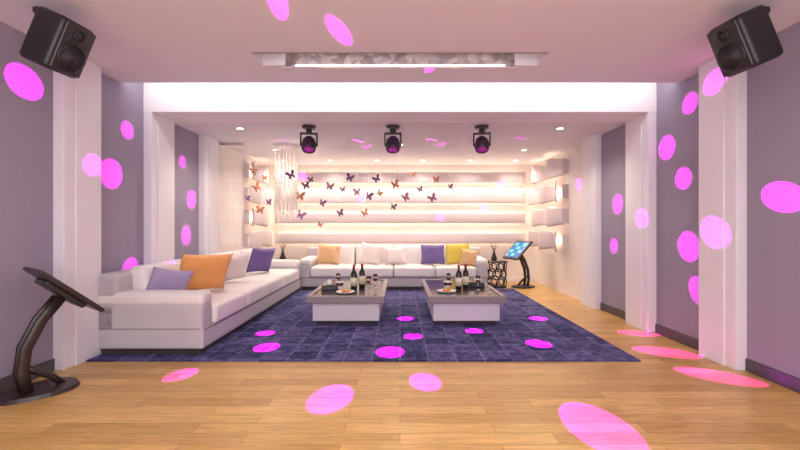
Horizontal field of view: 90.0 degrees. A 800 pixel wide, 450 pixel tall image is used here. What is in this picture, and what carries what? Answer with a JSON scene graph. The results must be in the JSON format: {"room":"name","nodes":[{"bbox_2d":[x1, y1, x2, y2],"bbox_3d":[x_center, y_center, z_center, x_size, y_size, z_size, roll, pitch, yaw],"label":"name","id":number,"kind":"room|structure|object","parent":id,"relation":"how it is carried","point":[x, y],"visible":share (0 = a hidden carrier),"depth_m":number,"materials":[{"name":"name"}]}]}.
{"room":"entertainment venue","nodes":[
{"label":"entertainment venue","id":0,"kind":"room"},
{"bbox_2d":[0,21,264,378],"bbox_3d":[-3.175,-0.350,3.800,0.150,3.300,10.800,0,0,0],"label":"wall","id":1,"kind":"structure","parent":0,"point":[26,86],"depth_m":3.53,"materials":[{"name":"paint"}]},
{"bbox_2d":[0,358,54,392],"bbox_3d":[-3.090,1.245,2.275,0.020,0.110,7.750,0,0,0],"label":"baseboard","id":2,"kind":"structure","parent":1,"relation":"attached to","point":[6,383],"depth_m":3.33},
{"bbox_2d":[20,6,95,78],"bbox_3d":[-2.482,-1.340,2.901,0.415,0.479,0.294,0,0,0],"label":"speaker","id":3,"kind":"object","parent":1,"relation":"attached to","point":[53,41],"depth_m":2.78},
{"bbox_2d":[53,60,100,369],"bbox_3d":[-3.042,-0.140,3.785,0.115,2.880,0.430,0,0,0],"label":"pillar","id":4,"kind":"structure","parent":1,"relation":"attached to","point":[76,101],"depth_m":3.70,"materials":[{"name":"white paint"}]},
{"bbox_2d":[144,112,174,263],"bbox_3d":[-3.042,-0.032,5.065,0.115,2.664,0.470,0,0,0],"label":"trim","id":5,"kind":"structure","parent":1,"relation":"attached to","point":[159,131],"depth_m":4.95,"materials":[{"name":"white paint"}]},
{"bbox_2d":[199,135,218,254],"bbox_3d":[-3.042,-0.045,6.375,0.115,2.690,0.450,0,0,0],"label":"trim","id":6,"kind":"structure","parent":1,"relation":"attached to","point":[208,146],"depth_m":6.27,"materials":[{"name":"white paint"}]},
{"bbox_2d":[219,143,243,244],"bbox_3d":[-2.860,-0.527,6.775,0.400,1.726,0.050,0,0,0],"label":"lattice panel","id":7,"kind":"object","parent":1,"relation":"attached to","point":[220,144],"visible":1,"depth_m":6.77,"materials":[{"name":"white wood"}]},
{"bbox_2d":[244,161,271,248],"bbox_3d":[-2.973,-0.390,8.435,0.255,1.772,1.030,0,0,0],"label":"panels","id":8,"kind":"object","parent":1,"relation":"attached to","point":[258,238],"visible":0.9,"depth_m":8.24,"materials":[{"name":"paint"}]},
{"bbox_2d":[0,282,799,449],"bbox_3d":[0.000,1.350,3.800,6.500,0.100,11.100,0,0,0],"label":"floor","id":9,"kind":"structure","parent":0,"point":[676,397],"depth_m":2.85,"materials":[{"name":"brown wood"}]},
{"bbox_2d":[0,267,104,405],"bbox_3d":[-2.793,0.817,3.150,0.480,0.966,0.645,0,0,36],"label":"kiosk","id":10,"kind":"object","parent":9,"relation":"on","point":[25,391],"visible":1,"depth_m":3.08,"materials":[{"name":"black metal"}]},
{"bbox_2d":[86,289,640,361],"bbox_3d":[-0.355,1.293,5.950,5.290,0.014,4.300,0,0,0],"label":"area rug","id":11,"kind":"object","parent":9,"relation":"on","point":[406,330],"visible":0.69,"depth_m":4.45,"materials":[{"name":"carpet"}]},
{"bbox_2d":[98,247,300,353],"bbox_3d":[-2.480,0.855,5.910,1.120,0.862,3.912,0,0,0],"label":"sofa","id":12,"kind":"object","parent":11,"relation":"on","point":[135,319],"visible":0.74,"depth_m":3.99,"materials":[{"name":"white leather"}]},
{"bbox_2d":[146,267,193,289],"bbox_3d":[-2.521,0.640,4.361,0.206,0.411,0.505,0,0,40],"label":"throw cushion","id":13,"kind":"object","parent":12,"relation":"on","point":[161,278],"visible":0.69,"depth_m":4.29,"materials":[{"name":"purple fabric"}]},
{"bbox_2d":[180,253,233,289],"bbox_3d":[-2.399,0.580,4.900,0.266,0.495,0.685,0,0,35],"label":"throw cushion","id":14,"kind":"object","parent":12,"relation":"on","point":[210,271],"visible":0.86,"depth_m":4.84,"materials":[{"name":"orange fabric"}]},
{"bbox_2d":[225,252,249,280],"bbox_3d":[-2.402,0.610,5.751,0.231,0.436,0.541,0,0,30],"label":"throw cushion","id":15,"kind":"object","parent":12,"relation":"on","point":[237,268],"visible":0.62,"depth_m":5.73,"materials":[{"name":"white fabric"}]},
{"bbox_2d":[246,248,274,271],"bbox_3d":[-2.379,0.600,6.850,0.216,0.451,0.530,0,0,30],"label":"throw cushion","id":16,"kind":"object","parent":12,"relation":"on","point":[260,259],"visible":0.99,"depth_m":6.75,"materials":[{"name":"purple fabric"}]},
{"bbox_2d":[306,279,387,323],"bbox_3d":[-0.700,1.099,5.925,1.000,0.375,1.650,0,0,0],"label":"coffee table","id":17,"kind":"object","parent":11,"relation":"on","point":[361,306],"visible":0.85,"depth_m":5.17,"materials":[{"name":"white wood"}]},
{"bbox_2d":[321,280,337,290],"bbox_3d":[-1.000,0.852,5.680,0.220,0.135,0.120,0,0,-15],"label":"tissue box","id":18,"kind":"object","parent":17,"relation":"on","point":[329,286],"visible":1,"depth_m":5.63,"materials":[{"name":"grey metal"}]},
{"bbox_2d":[336,273,340,286],"bbox_3d":[-0.920,0.819,5.950,0.074,0.200,0.074,0,0,0],"label":"wine glass","id":19,"kind":"object","parent":17,"relation":"on","point":[338,276],"visible":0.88,"depth_m":5.92,"materials":[{"name":"white"}]},
{"bbox_2d":[336,289,354,293],"bbox_3d":[-0.740,0.898,5.420,0.260,0.042,0.260,0,0,0],"label":"plate","id":20,"kind":"object","parent":17,"relation":"on","point":[344,291],"visible":1,"depth_m":5.40,"materials":[{"name":"ceramic"}]},
{"bbox_2d":[351,265,356,289],"bbox_3d":[-0.660,0.744,5.720,0.089,0.350,0.089,0,0,0],"label":"wine bottle","id":21,"kind":"object","parent":17,"relation":"on","point":[353,273],"visible":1,"depth_m":5.69,"materials":[{"name":"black glass"}]},
{"bbox_2d":[359,263,364,287],"bbox_3d":[-0.560,0.744,5.900,0.089,0.350,0.089,0,0,0],"label":"wine bottle","id":22,"kind":"object","parent":17,"relation":"on","point":[361,272],"visible":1,"depth_m":5.86,"materials":[{"name":"black glass"}]},
{"bbox_2d":[366,276,370,290],"bbox_3d":[-0.440,0.819,5.600,0.074,0.200,0.074,0,0,0],"label":"wine glass","id":23,"kind":"object","parent":17,"relation":"on","point":[368,278],"visible":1,"depth_m":5.58,"materials":[{"name":"white"}]},
{"bbox_2d":[373,274,377,287],"bbox_3d":[-0.360,0.819,5.850,0.074,0.200,0.074,0,0,0],"label":"wine glass","id":24,"kind":"object","parent":17,"relation":"on","point":[375,276],"visible":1,"depth_m":5.83,"materials":[{"name":"white"}]},
{"bbox_2d":[300,245,487,288],"bbox_3d":[-0.130,0.855,8.430,3.762,0.862,1.040,0,0,0],"label":"sofa","id":25,"kind":"object","parent":11,"relation":"on","point":[408,275],"visible":0.66,"depth_m":7.94,"materials":[{"name":"white leather"}]},
{"bbox_2d":[317,244,340,264],"bbox_3d":[-1.480,0.610,8.320,0.495,0.436,0.213,0,0,-5],"label":"throw cushion","id":26,"kind":"object","parent":25,"relation":"on","point":[329,254],"visible":1,"depth_m":8.26,"materials":[{"name":"orange fabric"}]},
{"bbox_2d":[356,242,383,264],"bbox_3d":[-0.620,0.600,8.319,0.580,0.502,0.234,0,0,4],"label":"throw cushion","id":27,"kind":"object","parent":25,"relation":"on","point":[369,253],"visible":1,"depth_m":8.26,"materials":[{"name":"white fabric"}]},
{"bbox_2d":[385,247,406,264],"bbox_3d":[-0.080,0.640,8.339,0.464,0.366,0.199,0,0,-4],"label":"throw cushion","id":28,"kind":"object","parent":25,"relation":"on","point":[393,255],"visible":1,"depth_m":8.28,"materials":[{"name":"white fabric"}]},
{"bbox_2d":[421,245,444,263],"bbox_3d":[0.680,0.610,8.320,0.500,0.399,0.211,0,0,0],"label":"throw cushion","id":29,"kind":"object","parent":25,"relation":"on","point":[431,254],"visible":1,"depth_m":8.26,"materials":[{"name":"purple fabric"}]},
{"bbox_2d":[445,243,468,264],"bbox_3d":[1.200,0.600,8.289,0.530,0.445,0.226,0,0,8],"label":"throw cushion","id":30,"kind":"object","parent":25,"relation":"on","point":[454,252],"visible":0.78,"depth_m":8.24,"materials":[{"name":"yellow fabric"}]},
{"bbox_2d":[459,248,478,266],"bbox_3d":[1.400,0.660,8.120,0.374,0.359,0.174,0,0,20],"label":"throw cushion","id":31,"kind":"object","parent":25,"relation":"on","point":[468,257],"visible":0.98,"depth_m":8.07,"materials":[{"name":"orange fabric"}]},
{"bbox_2d":[421,279,506,323],"bbox_3d":[0.860,1.099,5.925,1.000,0.375,1.650,0,0,0],"label":"coffee table","id":32,"kind":"object","parent":11,"relation":"on","point":[470,305],"visible":0.92,"depth_m":5.17,"materials":[{"name":"white wood"}]},
{"bbox_2d":[437,288,455,292],"bbox_3d":[0.640,0.898,5.500,0.260,0.042,0.260,0,0,0],"label":"plate","id":33,"kind":"object","parent":32,"relation":"on","point":[445,290],"visible":1,"depth_m":5.47,"materials":[{"name":"ceramic"}]},
{"bbox_2d":[446,273,450,286],"bbox_3d":[0.720,0.819,5.950,0.074,0.200,0.074,0,0,0],"label":"wine glass","id":34,"kind":"object","parent":32,"relation":"on","point":[448,275],"visible":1,"depth_m":5.93,"materials":[{"name":"white"}]},
{"bbox_2d":[456,265,461,289],"bbox_3d":[0.840,0.744,5.720,0.089,0.350,0.089,0,0,0],"label":"wine bottle","id":35,"kind":"object","parent":32,"relation":"on","point":[458,273],"visible":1,"depth_m":5.68,"materials":[{"name":"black glass"}]},
{"bbox_2d":[463,264,468,287],"bbox_3d":[0.960,0.744,5.850,0.089,0.350,0.089,0,0,0],"label":"wine bottle","id":36,"kind":"object","parent":32,"relation":"on","point":[465,272],"visible":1,"depth_m":5.81,"materials":[{"name":"black glass"}]},
{"bbox_2d":[469,277,484,286],"bbox_3d":[1.150,0.852,5.980,0.220,0.135,0.120,0,0,20],"label":"tissue box","id":37,"kind":"object","parent":32,"relation":"on","point":[471,283],"visible":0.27,"depth_m":5.93,"materials":[{"name":"grey metal"}]},
{"bbox_2d":[475,276,480,289],"bbox_3d":[1.100,0.819,5.650,0.074,0.200,0.074,0,0,0],"label":"wine glass","id":38,"kind":"object","parent":32,"relation":"on","point":[477,278],"visible":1,"depth_m":5.62,"materials":[{"name":"white"}]},
{"bbox_2d":[487,277,491,292],"bbox_3d":[1.220,0.819,5.450,0.074,0.200,0.074,0,0,0],"label":"wine glass","id":39,"kind":"object","parent":32,"relation":"on","point":[489,280],"visible":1,"depth_m":5.42,"materials":[{"name":"white"}]},
{"bbox_2d":[487,260,507,287],"bbox_3d":[2.020,1.028,8.420,0.490,0.545,0.490,0,0,0],"label":"side table","id":40,"kind":"object","parent":9,"relation":"on","point":[491,262],"visible":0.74,"depth_m":8.28,"materials":[{"name":"black metal"}]},
{"bbox_2d":[491,243,497,260],"bbox_3d":[1.982,0.561,8.420,0.162,0.386,0.164,0,0,0],"label":"vase","id":41,"kind":"object","parent":40,"relation":"on","point":[493,258],"visible":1,"depth_m":8.39,"materials":[{"name":"black ceramic"}]},
{"bbox_2d":[502,241,534,288],"bbox_3d":[2.549,0.817,8.375,0.645,0.966,0.480,0,0,-25],"label":"kiosk","id":42,"kind":"object","parent":9,"relation":"on","point":[516,252],"visible":1,"depth_m":8.34,"materials":[{"name":"black plastic"}]},
{"bbox_3d":[-2.560,1.020,8.500,0.680,0.560,0.680,0,0,0],"label":"table","id":43,"kind":"object","parent":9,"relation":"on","visible":0},
{"bbox_2d":[279,242,286,258],"bbox_3d":[-2.448,0.546,8.360,0.162,0.386,0.164,0,0,0],"label":"vase","id":44,"kind":"object","parent":43,"relation":"on","point":[282,256],"visible":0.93,"depth_m":8.33,"materials":[{"name":"black ceramic"}]},
{"bbox_2d":[0,0,799,82],"bbox_3d":[0.000,-1.790,1.540,6.500,0.420,6.580,0,0,0],"label":"ceiling","id":45,"kind":"structure","parent":0,"point":[137,41],"depth_m":3.28,"materials":[{"name":"paint"}]},
{"bbox_2d":[273,142,298,220],"bbox_3d":[-1.980,-0.727,6.950,0.440,1.325,0.440,0,0,0],"label":"chandelier","id":46,"kind":"object","parent":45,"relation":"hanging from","point":[279,146],"visible":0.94,"depth_m":6.87,"materials":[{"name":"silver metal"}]},
{"bbox_2d":[300,124,317,153],"bbox_3d":[-1.275,-1.200,5.615,0.221,0.381,0.229,0,0,40],"label":"light","id":47,"kind":"object","parent":45,"relation":"hanging from","point":[308,144],"visible":1,"depth_m":5.57,"materials":[{"name":"black plastic"}]},
{"bbox_2d":[245,141,452,226],"bbox_3d":[-0.856,-0.672,6.771,3.418,1.435,0.796,0,0,0],"label":"mobile","id":48,"kind":"object","parent":45,"relation":"hanging from","point":[349,177],"visible":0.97,"depth_m":6.61,"materials":[{"name":"orange paper"},{"name":"purple paper"}]},
{"bbox_2d":[384,124,401,153],"bbox_3d":[-0.102,-1.201,5.616,0.226,0.378,0.221,0,0,42],"label":"light","id":49,"kind":"object","parent":45,"relation":"hanging from","point":[392,145],"visible":1,"depth_m":5.57,"materials":[{"name":"black plastic"}]},
{"bbox_2d":[251,52,548,67],"bbox_3d":[0.000,-1.667,3.841,2.720,0.185,0.358,0,0,0],"label":"ceiling light","id":50,"kind":"object","parent":45,"relation":"attached to","point":[270,59],"visible":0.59,"depth_m":3.99,"materials":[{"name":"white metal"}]},
{"bbox_2d":[143,83,656,122],"bbox_3d":[0.000,-1.682,5.080,6.200,0.636,0.500,0,0,0],"label":"ceiling beam","id":51,"kind":"structure","parent":45,"relation":"attached to","point":[176,102],"depth_m":4.83,"materials":[{"name":"white paint"}]},
{"bbox_2d":[473,124,490,153],"bbox_3d":[1.153,-1.200,5.614,0.229,0.381,0.221,0,0,-30],"label":"light","id":52,"kind":"object","parent":45,"relation":"hanging from","point":[481,144],"visible":1,"depth_m":5.57,"materials":[{"name":"black plastic"}]},
{"bbox_2d":[265,165,534,276],"bbox_3d":[0.000,-0.350,9.275,6.500,3.300,0.150,0,0,0],"label":"wall","id":53,"kind":"structure","parent":0,"point":[291,251],"depth_m":9.20,"materials":[{"name":"white paint"}]},
{"bbox_2d":[274,172,525,243],"bbox_3d":[0.000,-0.390,9.127,5.700,1.620,0.145,0,0,0],"label":"panels","id":54,"kind":"object","parent":53,"relation":"attached to","point":[318,177],"visible":0.91,"depth_m":9.07,"materials":[{"name":"paint"}]},
{"bbox_2d":[493,277,534,281],"bbox_3d":[0.000,1.250,9.190,6.200,0.100,0.020,0,0,0],"label":"baseboard","id":55,"kind":"structure","parent":53,"relation":"attached to","point":[509,279],"depth_m":9.18,"materials":[{"name":"white paint"}]},
{"bbox_2d":[175,123,624,164],"bbox_3d":[0.000,-1.695,7.340,6.500,0.610,4.020,0,0,0],"label":"ceiling alcove","id":56,"kind":"structure","parent":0,"point":[342,143],"depth_m":6.58,"materials":[{"name":"white paint"}]},
{"bbox_2d":[535,21,799,378],"bbox_3d":[3.175,-0.350,3.800,0.150,3.300,10.800,0,0,0],"label":"wall","id":57,"kind":"structure","parent":0,"point":[773,86],"depth_m":4.20,"materials":[{"name":"paint"}]},
{"bbox_2d":[528,158,567,251],"bbox_3d":[2.973,-0.390,8.150,0.255,1.772,1.600,0,0,0],"label":"panels","id":58,"kind":"object","parent":57,"relation":"attached to","point":[552,216],"visible":1,"depth_m":7.89,"materials":[{"name":"paint"}]},
{"bbox_2d":[581,135,600,308],"bbox_3d":[3.042,-0.045,6.375,0.115,2.690,0.450,0,0,0],"label":"trim","id":59,"kind":"structure","parent":57,"relation":"attached to","point":[590,146],"depth_m":6.27,"materials":[{"name":"white paint"}]},
{"bbox_2d":[625,112,655,332],"bbox_3d":[3.042,-0.032,5.065,0.115,2.664,0.470,0,0,0],"label":"pillar","id":60,"kind":"structure","parent":57,"relation":"attached to","point":[640,131],"depth_m":4.95,"materials":[{"name":"white paint"}]},
{"bbox_2d":[600,302,799,392],"bbox_3d":[3.090,1.245,2.275,0.020,0.110,7.750,0,0,0],"label":"baseboard","id":61,"kind":"structure","parent":57,"relation":"attached to","point":[788,381],"depth_m":3.52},
{"bbox_2d":[699,58,746,369],"bbox_3d":[3.042,-0.140,3.785,0.115,2.880,0.430,0,0,0],"label":"pillar","id":62,"kind":"structure","parent":57,"relation":"attached to","point":[722,100],"depth_m":3.71,"materials":[{"name":"white paint"}]},
{"bbox_2d":[706,5,782,76],"bbox_3d":[2.503,-1.345,2.901,0.415,0.469,0.294,0,0,0],"label":"speaker","id":63,"kind":"object","parent":57,"relation":"attached to","point":[748,40],"depth_m":2.78}
]}

